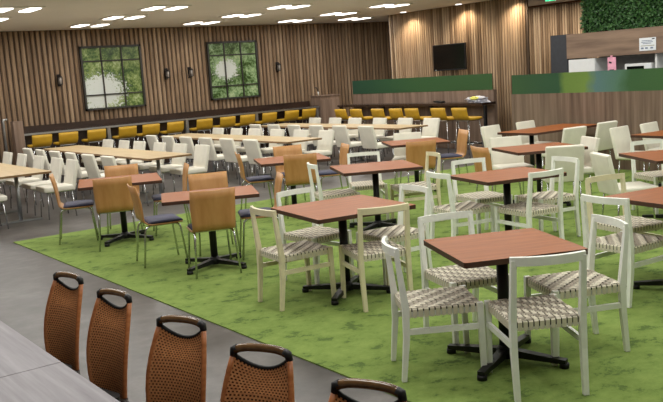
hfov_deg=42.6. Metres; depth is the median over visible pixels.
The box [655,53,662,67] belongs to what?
countertop
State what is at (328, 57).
wall
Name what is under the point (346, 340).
carpet
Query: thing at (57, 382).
table
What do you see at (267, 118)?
bar stool
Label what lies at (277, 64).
wall lamp
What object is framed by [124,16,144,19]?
diffuser
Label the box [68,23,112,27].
recessed light
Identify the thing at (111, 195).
chair
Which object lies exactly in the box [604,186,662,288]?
cafe table
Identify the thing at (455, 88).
wall
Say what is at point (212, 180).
chair
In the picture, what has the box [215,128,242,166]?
upholstered chair
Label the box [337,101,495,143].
bar table
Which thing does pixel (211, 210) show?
chair
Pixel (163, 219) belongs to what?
chair
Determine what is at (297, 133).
upholstered chair
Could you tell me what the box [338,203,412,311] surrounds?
woven chair
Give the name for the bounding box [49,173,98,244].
chair
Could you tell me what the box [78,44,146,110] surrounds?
window
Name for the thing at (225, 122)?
bar stool
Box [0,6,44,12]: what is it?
recessed light
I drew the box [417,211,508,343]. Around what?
woven chair
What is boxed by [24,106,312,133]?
countertop
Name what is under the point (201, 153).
upholstered chair
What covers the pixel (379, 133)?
upholstered chair
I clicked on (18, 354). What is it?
table
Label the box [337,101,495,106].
countertop
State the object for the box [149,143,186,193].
upholstered chair
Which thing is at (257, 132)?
upholstered chair
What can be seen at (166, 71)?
wall lamp
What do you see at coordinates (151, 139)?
upholstered chair
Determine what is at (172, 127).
bar stool
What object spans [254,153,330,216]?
cafe table
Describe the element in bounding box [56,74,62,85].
wall lamp
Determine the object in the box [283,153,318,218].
chair
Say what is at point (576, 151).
upholstered chair
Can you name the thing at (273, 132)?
upholstered chair
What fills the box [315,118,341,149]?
upholstered chair
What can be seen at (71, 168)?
upholstered chair
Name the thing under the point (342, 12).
recessed light
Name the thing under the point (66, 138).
bar stool
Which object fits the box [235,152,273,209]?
chair
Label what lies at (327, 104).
cabinet
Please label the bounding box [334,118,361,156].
upholstered chair
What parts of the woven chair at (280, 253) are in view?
leg, rail, leg, seat, seat frame, leg, leg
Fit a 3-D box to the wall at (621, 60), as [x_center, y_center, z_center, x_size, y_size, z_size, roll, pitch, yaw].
[9.215,-1.928,10.362,0.120,3.180,13.930,-10,11,-36]
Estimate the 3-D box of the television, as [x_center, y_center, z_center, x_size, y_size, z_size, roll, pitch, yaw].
[2.750,-3.310,19.564,0.159,0.600,1.000,-11,11,-38]
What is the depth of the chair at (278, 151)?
12.40 m
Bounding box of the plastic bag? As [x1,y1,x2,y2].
[465,96,490,102]
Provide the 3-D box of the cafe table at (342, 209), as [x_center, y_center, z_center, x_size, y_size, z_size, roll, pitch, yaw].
[0.107,0.407,7.124,0.900,0.737,0.890,-8,10,-28]
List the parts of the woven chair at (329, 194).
leg, rail, leg, seat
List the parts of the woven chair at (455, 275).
leg, rail, leg, seat, leg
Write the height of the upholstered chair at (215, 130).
0.829 m
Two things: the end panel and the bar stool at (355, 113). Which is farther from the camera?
the bar stool at (355, 113)
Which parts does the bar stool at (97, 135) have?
seat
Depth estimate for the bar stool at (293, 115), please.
20.96 m
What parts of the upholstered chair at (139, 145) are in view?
seat, backrest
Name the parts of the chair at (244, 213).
leg, leg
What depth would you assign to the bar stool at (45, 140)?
17.38 m
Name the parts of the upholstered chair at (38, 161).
seat, backrest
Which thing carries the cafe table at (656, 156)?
on the carpet
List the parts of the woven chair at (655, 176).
leg, rail, seat, leg, leg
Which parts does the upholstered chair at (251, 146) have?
backrest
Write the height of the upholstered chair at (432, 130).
0.829 m
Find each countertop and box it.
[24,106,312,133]
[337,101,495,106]
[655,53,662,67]
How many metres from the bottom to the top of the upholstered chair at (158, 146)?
0.829 m
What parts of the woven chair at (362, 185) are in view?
leg, rail, seat, leg, leg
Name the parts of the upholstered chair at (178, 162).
seat, backrest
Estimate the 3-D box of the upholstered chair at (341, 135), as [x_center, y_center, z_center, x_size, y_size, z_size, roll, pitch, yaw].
[0.379,-1.095,16.735,0.557,0.829,0.445,-10,10,-34]
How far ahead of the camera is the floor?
7.95 m
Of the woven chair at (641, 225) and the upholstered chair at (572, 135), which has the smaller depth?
the woven chair at (641, 225)
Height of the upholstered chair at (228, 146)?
0.829 m
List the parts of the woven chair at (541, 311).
leg, leg, seat, seat frame, rail, leg, leg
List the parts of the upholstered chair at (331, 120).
backrest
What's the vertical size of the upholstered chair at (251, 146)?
0.829 m
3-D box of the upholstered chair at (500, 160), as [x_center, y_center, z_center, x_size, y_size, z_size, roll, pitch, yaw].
[2.402,-0.425,11.300,0.445,0.829,0.557,-5,9,-5]
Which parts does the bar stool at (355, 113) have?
seat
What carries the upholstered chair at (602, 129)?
on the carpet
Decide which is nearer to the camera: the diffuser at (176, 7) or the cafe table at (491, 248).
the cafe table at (491, 248)
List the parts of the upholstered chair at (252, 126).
backrest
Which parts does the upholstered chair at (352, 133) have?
seat, backrest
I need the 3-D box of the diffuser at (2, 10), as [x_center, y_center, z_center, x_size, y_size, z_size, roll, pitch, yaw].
[-5.132,-2.967,13.239,0.185,0.012,0.560,-10,11,-36]
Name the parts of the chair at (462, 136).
leg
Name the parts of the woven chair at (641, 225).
leg, rail, leg, seat, seat frame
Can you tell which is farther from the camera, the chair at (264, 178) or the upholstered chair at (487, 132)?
the upholstered chair at (487, 132)
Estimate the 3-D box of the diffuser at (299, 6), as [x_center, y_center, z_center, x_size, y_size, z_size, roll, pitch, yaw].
[-0.653,-3.761,16.488,0.185,0.012,0.560,-10,11,-36]
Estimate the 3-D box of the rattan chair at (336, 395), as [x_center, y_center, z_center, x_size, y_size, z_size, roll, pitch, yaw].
[0.028,1.040,2.500,0.340,0.889,0.554,1,10,28]
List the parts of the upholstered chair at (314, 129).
backrest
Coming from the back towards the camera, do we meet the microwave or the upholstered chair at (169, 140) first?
the upholstered chair at (169, 140)
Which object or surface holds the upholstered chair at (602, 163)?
on the carpet
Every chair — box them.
[0,153,26,205]
[0,194,8,228]
[2,152,12,198]
[6,155,44,207]
[22,148,50,167]
[22,157,62,215]
[35,149,75,194]
[36,159,77,219]
[44,271,83,373]
[49,151,90,197]
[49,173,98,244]
[65,152,103,199]
[81,139,113,178]
[81,154,104,200]
[86,288,131,401]
[92,176,136,251]
[96,140,129,169]
[100,156,148,205]
[104,163,144,233]
[116,141,145,164]
[127,183,187,267]
[138,142,165,191]
[145,315,206,401]
[146,135,165,172]
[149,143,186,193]
[151,163,191,235]
[162,136,187,176]
[170,144,209,191]
[179,136,215,172]
[186,187,241,278]
[188,171,238,255]
[194,128,223,165]
[198,137,237,178]
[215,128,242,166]
[219,138,258,184]
[220,343,294,401]
[232,129,261,170]
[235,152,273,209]
[238,172,282,259]
[242,139,283,187]
[249,124,271,155]
[250,205,335,311]
[254,129,284,173]
[267,124,283,145]
[273,144,305,200]
[276,187,354,283]
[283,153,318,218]
[287,125,312,150]
[292,130,308,151]
[302,130,334,176]
[307,162,359,226]
[308,118,320,148]
[309,125,335,165]
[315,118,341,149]
[315,143,349,188]
[328,378,406,401]
[332,125,367,163]
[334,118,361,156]
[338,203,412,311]
[347,151,388,221]
[356,118,386,158]
[356,184,432,284]
[358,126,393,162]
[380,118,412,159]
[381,236,486,381]
[390,151,440,224]
[392,132,422,183]
[400,139,435,201]
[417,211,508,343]
[421,118,439,159]
[425,171,494,238]
[433,129,469,186]
[451,157,513,233]
[470,146,521,194]
[480,124,501,153]
[484,250,589,401]
[489,136,534,203]
[494,168,564,239]
[514,156,580,235]
[516,120,551,158]
[524,214,629,355]
[541,144,584,215]
[542,126,586,181]
[549,136,599,204]
[580,194,662,307]
[585,173,662,237]
[590,152,658,230]
[595,120,617,155]
[609,125,660,182]
[630,139,662,213]
[640,121,661,181]
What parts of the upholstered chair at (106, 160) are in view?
backrest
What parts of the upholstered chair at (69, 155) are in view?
backrest, seat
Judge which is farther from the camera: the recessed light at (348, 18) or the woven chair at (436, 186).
the recessed light at (348, 18)
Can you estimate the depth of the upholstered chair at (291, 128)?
17.84 m
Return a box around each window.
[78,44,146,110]
[205,40,260,100]
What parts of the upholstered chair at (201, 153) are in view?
seat, backrest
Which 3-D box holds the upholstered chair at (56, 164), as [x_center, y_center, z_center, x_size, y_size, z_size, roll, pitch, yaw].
[-4.470,-0.235,13.215,0.557,0.829,0.445,-10,10,-35]
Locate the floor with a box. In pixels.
[0,140,491,401]
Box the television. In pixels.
[433,42,466,70]
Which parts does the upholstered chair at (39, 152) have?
backrest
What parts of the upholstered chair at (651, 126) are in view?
backrest, seat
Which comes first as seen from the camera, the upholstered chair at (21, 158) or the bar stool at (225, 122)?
the upholstered chair at (21, 158)
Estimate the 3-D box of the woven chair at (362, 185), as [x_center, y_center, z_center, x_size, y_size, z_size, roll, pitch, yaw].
[0.451,-0.193,10.709,0.436,0.807,0.553,-4,9,-4]
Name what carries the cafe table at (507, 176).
on the carpet
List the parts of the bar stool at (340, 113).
seat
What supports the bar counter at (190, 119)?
on the floor
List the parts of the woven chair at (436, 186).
leg, leg, seat, leg, rail, leg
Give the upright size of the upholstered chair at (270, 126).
0.829 m
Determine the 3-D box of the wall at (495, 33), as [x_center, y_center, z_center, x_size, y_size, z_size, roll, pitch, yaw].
[2.859,-2.913,19.782,0.054,3.180,4.480,-10,11,-36]
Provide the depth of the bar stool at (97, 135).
18.05 m
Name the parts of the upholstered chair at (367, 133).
backrest, seat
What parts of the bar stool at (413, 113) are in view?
seat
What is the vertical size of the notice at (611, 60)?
0.410 m
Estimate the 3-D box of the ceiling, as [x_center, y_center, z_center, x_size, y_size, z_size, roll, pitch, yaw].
[1.738,-3.118,10.605,22.000,0.100,23.400,-10,11,-36]
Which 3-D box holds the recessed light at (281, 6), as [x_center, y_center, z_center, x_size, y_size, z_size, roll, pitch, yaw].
[-0.826,-3.741,16.361,0.700,0.034,0.700,-10,11,-36]
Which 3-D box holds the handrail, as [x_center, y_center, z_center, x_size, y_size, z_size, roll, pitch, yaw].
[-6.633,-0.995,17.407,0.137,1.377,0.110,-10,11,-36]
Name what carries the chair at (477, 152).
on the carpet
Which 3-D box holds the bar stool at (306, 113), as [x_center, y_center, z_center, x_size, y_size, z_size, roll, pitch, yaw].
[-0.651,-1.825,21.474,0.430,1.001,0.484,-10,11,-36]
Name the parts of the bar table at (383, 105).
leg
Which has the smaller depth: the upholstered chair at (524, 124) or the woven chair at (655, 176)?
the woven chair at (655, 176)
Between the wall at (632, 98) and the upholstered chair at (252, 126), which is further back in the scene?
the upholstered chair at (252, 126)
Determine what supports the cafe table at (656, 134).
on the carpet
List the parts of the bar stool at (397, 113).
seat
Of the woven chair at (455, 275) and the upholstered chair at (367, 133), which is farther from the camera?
the upholstered chair at (367, 133)
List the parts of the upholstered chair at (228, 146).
backrest, seat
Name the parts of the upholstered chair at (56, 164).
leg, leg, seat, backrest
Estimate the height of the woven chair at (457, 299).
0.807 m
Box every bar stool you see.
[27,134,51,176]
[53,131,80,180]
[81,129,105,166]
[112,126,140,170]
[136,123,159,162]
[160,121,183,159]
[189,118,212,161]
[212,116,235,153]
[234,114,254,154]
[254,112,276,147]
[276,110,298,145]
[295,108,315,122]
[334,109,362,151]
[350,109,378,150]
[371,109,396,153]
[389,108,416,150]
[404,108,431,135]
[430,108,459,152]
[451,108,482,158]
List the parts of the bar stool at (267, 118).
seat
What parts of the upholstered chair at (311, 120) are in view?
backrest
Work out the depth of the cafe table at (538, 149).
10.72 m
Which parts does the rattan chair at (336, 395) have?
post, backrest, handle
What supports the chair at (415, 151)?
on the carpet
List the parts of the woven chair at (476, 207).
leg, rail, leg, seat, leg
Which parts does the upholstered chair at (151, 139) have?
backrest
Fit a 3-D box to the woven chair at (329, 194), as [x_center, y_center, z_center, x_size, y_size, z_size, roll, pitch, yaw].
[0.018,-0.063,10.043,0.553,0.807,0.436,-6,9,-14]
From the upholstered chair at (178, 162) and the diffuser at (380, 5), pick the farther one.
the diffuser at (380, 5)
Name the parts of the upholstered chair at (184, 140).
backrest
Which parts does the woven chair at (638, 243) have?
leg, rail, seat, leg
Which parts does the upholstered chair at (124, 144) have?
seat, backrest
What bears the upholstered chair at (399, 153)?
on the carpet
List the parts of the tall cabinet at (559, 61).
door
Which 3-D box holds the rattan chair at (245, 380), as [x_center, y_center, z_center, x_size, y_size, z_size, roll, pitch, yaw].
[-0.335,1.001,2.929,0.340,0.889,0.554,0,9,26]
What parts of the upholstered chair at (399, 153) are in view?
seat, backrest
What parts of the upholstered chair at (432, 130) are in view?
backrest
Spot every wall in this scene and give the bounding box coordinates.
[0,22,391,182]
[352,73,497,148]
[388,0,529,136]
[511,68,662,170]
[528,1,599,73]
[600,53,658,69]
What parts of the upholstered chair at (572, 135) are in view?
backrest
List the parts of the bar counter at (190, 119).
post, post, post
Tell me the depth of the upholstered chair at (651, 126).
12.11 m
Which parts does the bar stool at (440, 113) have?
seat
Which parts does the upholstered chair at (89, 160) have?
backrest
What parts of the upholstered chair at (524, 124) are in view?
backrest, seat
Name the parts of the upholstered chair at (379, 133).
seat, backrest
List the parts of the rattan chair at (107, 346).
post, seat, handle, post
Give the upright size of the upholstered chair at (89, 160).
0.829 m
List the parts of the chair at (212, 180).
leg, leg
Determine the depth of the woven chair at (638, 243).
6.29 m
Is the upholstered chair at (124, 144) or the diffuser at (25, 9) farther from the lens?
the upholstered chair at (124, 144)
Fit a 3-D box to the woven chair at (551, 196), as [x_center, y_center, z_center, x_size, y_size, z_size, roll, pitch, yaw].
[2.249,-0.029,8.807,0.553,0.807,0.436,-8,9,-23]
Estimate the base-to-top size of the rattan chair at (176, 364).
0.889 m
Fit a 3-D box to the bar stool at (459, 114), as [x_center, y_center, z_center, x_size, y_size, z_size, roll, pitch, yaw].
[2.707,-1.367,16.912,0.484,1.001,0.430,-10,11,-36]
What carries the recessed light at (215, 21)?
in the ceiling
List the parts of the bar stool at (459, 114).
leg, seat, leg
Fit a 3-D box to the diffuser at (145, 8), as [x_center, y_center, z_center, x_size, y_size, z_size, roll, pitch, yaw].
[-3.089,-3.329,14.721,0.185,0.012,0.560,-10,11,-36]
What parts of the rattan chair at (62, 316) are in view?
post, handle, post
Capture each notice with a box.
[607,55,615,69]
[639,37,655,50]
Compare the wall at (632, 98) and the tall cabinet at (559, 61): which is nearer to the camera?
the wall at (632, 98)
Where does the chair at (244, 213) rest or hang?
on the carpet
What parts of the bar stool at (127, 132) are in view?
seat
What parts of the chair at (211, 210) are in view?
leg, leg, leg, leg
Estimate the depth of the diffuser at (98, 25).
17.72 m
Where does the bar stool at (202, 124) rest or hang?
on the floor
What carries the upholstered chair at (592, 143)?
on the carpet
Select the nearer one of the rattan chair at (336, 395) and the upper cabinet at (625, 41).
the rattan chair at (336, 395)
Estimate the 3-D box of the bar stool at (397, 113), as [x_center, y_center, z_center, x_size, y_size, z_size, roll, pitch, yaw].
[1.571,-1.520,18.440,0.484,1.001,0.430,-10,11,-36]
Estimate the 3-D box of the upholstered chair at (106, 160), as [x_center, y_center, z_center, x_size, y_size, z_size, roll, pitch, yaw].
[-3.187,-0.311,13.136,0.557,0.829,0.445,-10,11,-37]
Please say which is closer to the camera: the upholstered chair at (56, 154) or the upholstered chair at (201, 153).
the upholstered chair at (201, 153)
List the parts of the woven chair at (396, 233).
leg, leg, seat, leg, rail, leg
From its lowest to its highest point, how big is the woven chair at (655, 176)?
0.807 m
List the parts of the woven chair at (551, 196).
leg, leg, seat, leg, rail, leg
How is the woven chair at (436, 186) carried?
on the carpet
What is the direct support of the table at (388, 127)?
on the floor
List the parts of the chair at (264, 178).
leg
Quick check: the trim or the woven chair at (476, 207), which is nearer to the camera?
the woven chair at (476, 207)
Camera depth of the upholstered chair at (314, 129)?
17.22 m
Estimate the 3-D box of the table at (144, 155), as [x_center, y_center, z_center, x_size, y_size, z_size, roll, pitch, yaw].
[-3.972,-0.534,15.288,0.740,0.733,5.030,-10,11,-36]
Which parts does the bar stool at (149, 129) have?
seat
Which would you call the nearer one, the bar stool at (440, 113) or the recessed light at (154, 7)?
the recessed light at (154, 7)
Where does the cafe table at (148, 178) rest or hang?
on the carpet
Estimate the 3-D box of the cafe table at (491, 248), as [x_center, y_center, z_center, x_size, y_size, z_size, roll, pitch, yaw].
[1.060,0.626,5.239,0.759,0.737,0.745,-6,9,-11]
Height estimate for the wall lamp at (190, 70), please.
0.266 m
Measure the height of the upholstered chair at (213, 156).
0.829 m
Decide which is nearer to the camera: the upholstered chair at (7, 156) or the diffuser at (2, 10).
the diffuser at (2, 10)
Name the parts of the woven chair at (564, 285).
leg, leg, seat, seat frame, leg, rail, leg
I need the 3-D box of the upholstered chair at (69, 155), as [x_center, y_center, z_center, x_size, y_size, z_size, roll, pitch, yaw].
[-4.145,-0.439,14.426,0.557,0.829,0.445,-10,10,-34]
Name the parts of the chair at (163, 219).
leg, leg, leg, leg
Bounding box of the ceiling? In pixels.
[0,0,573,31]
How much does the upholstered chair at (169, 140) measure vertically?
0.829 m
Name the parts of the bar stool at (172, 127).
seat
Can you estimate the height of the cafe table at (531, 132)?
0.737 m
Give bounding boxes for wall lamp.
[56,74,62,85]
[164,68,169,79]
[187,67,193,77]
[275,62,280,71]
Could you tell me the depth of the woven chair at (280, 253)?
6.89 m
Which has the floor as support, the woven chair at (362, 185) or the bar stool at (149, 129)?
the bar stool at (149, 129)
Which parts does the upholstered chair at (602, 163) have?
backrest, seat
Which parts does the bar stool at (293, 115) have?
seat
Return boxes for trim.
[528,0,580,7]
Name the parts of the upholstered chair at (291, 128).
backrest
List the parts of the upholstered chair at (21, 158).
seat, backrest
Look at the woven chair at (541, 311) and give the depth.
4.63 m
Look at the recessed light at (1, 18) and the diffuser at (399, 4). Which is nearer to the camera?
the recessed light at (1, 18)
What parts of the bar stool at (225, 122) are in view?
seat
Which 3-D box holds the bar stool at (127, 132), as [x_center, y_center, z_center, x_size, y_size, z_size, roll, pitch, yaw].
[-4.513,-1.141,18.672,0.430,1.001,0.484,-10,11,-36]
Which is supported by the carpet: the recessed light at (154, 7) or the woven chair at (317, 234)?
the woven chair at (317, 234)
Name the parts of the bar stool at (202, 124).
seat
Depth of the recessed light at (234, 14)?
17.65 m
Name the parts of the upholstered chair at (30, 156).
backrest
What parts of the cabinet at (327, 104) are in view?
panel, door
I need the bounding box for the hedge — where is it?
[579,0,662,32]
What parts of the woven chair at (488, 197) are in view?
leg, rail, leg, seat, leg, leg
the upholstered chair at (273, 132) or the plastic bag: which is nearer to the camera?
the upholstered chair at (273, 132)
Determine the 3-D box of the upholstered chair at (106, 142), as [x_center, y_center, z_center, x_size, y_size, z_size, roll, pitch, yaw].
[-4.685,-0.803,17.088,0.557,0.829,0.445,-10,11,-37]
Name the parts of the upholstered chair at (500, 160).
backrest, seat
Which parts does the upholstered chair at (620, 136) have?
backrest, seat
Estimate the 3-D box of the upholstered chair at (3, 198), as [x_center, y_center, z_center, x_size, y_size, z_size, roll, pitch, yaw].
[-4.843,0.001,11.813,0.557,0.829,0.445,-10,10,-34]
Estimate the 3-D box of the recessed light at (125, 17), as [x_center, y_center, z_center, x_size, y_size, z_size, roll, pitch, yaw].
[-3.976,-3.513,16.268,0.700,0.034,0.700,-10,11,-36]
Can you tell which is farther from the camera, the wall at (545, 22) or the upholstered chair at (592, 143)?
the wall at (545, 22)
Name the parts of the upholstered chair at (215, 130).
backrest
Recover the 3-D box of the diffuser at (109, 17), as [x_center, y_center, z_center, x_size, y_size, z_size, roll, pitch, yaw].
[-4.147,-3.471,16.145,0.185,0.012,0.560,-10,11,-36]
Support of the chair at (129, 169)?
on the carpet
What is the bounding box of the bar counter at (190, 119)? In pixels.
[23,101,318,178]
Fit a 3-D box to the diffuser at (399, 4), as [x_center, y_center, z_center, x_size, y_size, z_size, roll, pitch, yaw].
[1.390,-4.123,17.970,0.185,0.012,0.560,-10,11,-36]
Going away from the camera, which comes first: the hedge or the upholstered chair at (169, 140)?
the hedge
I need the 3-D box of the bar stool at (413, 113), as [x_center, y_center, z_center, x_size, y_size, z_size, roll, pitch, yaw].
[1.874,-1.479,18.032,0.484,1.001,0.430,-10,11,-36]
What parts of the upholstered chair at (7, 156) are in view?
backrest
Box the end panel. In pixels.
[10,121,28,177]
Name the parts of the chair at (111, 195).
leg, leg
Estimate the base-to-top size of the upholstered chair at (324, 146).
0.829 m
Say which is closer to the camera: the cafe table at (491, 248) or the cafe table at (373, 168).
the cafe table at (491, 248)
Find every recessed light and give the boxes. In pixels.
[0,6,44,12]
[0,17,11,21]
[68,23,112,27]
[99,15,147,19]
[137,5,191,10]
[181,20,222,24]
[219,13,263,17]
[264,4,313,8]
[275,18,314,22]
[317,11,359,15]
[335,16,373,20]
[366,3,412,7]
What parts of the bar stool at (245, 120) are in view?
seat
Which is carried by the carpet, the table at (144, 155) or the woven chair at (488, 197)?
the woven chair at (488, 197)
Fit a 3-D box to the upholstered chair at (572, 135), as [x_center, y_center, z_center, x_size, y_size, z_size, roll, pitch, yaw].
[3.421,-0.685,12.568,0.445,0.829,0.557,-9,10,-30]
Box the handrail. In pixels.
[2,119,7,151]
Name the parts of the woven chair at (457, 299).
rail, leg, leg, seat, seat frame, leg, leg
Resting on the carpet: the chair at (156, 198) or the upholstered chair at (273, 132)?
the chair at (156, 198)
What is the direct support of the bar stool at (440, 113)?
on the floor
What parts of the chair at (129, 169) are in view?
leg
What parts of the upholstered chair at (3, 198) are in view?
seat, leg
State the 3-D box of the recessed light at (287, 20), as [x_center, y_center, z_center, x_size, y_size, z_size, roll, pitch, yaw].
[-0.888,-4.386,20.676,0.700,0.034,0.700,-10,11,-36]
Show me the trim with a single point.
(574, 0)
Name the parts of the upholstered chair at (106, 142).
backrest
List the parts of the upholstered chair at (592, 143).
seat, backrest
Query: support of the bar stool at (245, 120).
on the floor
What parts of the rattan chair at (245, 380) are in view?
post, backrest, handle, post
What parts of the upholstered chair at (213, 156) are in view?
backrest, seat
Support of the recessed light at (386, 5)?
in the ceiling
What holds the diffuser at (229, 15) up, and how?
attached to the recessed light at (234, 14)
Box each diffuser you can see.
[0,8,12,12]
[19,8,40,11]
[91,24,108,26]
[103,16,123,19]
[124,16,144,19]
[141,7,164,10]
[165,6,187,9]
[222,14,242,17]
[268,5,290,8]
[286,5,309,8]
[370,4,393,7]
[385,4,408,7]
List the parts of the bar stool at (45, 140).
seat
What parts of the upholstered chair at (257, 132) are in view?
seat, backrest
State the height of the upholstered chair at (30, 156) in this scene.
0.829 m
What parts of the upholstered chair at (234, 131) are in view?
seat, backrest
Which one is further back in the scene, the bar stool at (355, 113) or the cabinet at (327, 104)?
the cabinet at (327, 104)
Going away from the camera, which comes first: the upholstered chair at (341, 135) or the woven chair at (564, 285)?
the woven chair at (564, 285)
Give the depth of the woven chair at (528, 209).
8.05 m
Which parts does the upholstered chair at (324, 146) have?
seat, backrest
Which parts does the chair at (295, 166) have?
leg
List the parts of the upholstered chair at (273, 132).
seat, backrest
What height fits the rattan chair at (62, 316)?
0.889 m
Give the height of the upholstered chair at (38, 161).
0.829 m
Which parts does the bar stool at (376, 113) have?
seat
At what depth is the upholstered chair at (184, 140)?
16.31 m
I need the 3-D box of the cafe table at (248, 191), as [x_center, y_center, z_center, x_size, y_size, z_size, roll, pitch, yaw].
[-1.194,0.288,8.503,0.930,0.737,0.720,-6,9,-11]
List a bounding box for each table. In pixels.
[0,163,51,224]
[0,321,60,377]
[0,362,118,401]
[43,145,191,202]
[78,173,161,246]
[160,133,321,181]
[161,185,259,274]
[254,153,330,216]
[261,123,427,162]
[271,195,415,304]
[330,160,422,230]
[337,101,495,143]
[381,137,450,191]
[424,228,587,381]
[450,167,566,230]
[492,142,587,205]
[497,124,596,180]
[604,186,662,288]
[619,150,662,217]
[630,130,662,186]
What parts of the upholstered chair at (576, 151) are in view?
backrest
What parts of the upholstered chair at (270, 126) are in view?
backrest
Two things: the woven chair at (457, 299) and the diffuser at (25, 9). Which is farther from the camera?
the diffuser at (25, 9)
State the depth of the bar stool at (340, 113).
19.81 m
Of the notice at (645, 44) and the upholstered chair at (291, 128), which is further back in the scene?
the upholstered chair at (291, 128)
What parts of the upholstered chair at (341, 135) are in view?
backrest, seat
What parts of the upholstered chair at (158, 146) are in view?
seat, backrest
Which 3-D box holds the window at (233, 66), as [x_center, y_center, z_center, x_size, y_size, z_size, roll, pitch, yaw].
[-2.446,-3.281,21.278,1.430,1.425,0.070,-10,11,-36]
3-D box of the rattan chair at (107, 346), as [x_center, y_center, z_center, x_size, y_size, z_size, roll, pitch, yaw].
[-1.172,0.903,3.954,0.340,0.889,0.554,3,11,39]
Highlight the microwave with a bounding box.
[625,62,654,69]
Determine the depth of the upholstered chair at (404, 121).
17.48 m
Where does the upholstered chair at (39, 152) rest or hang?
on the floor
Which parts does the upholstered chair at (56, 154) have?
backrest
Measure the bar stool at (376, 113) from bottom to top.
1.001 m
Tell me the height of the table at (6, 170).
0.733 m
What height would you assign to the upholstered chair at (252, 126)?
0.829 m
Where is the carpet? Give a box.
[13,164,662,401]
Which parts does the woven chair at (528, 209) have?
leg, seat, leg, rail, leg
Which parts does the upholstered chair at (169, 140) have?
backrest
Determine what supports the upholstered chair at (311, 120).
on the floor
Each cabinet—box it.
[310,94,339,129]
[550,34,587,72]
[566,26,662,58]
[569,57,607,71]
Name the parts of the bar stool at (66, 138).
seat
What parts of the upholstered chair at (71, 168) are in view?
leg, leg, seat, backrest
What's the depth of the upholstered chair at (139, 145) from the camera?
15.80 m
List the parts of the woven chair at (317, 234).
leg, rail, leg, leg, seat, leg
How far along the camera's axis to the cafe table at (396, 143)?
12.83 m
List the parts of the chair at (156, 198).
leg, leg, leg, leg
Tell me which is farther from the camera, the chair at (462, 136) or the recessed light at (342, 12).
the recessed light at (342, 12)
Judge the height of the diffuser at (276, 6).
0.012 m
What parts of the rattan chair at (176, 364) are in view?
post, handle, post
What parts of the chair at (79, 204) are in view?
leg, leg, leg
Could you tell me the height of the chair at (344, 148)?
0.836 m
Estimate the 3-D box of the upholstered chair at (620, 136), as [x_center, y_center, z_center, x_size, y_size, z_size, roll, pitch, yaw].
[4.201,-0.612,11.728,0.445,0.829,0.557,-11,11,-40]
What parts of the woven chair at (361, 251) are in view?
leg, leg, seat, rail, leg, leg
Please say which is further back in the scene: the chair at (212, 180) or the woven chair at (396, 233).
the chair at (212, 180)
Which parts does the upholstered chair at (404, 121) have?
seat, backrest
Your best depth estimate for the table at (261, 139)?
16.12 m

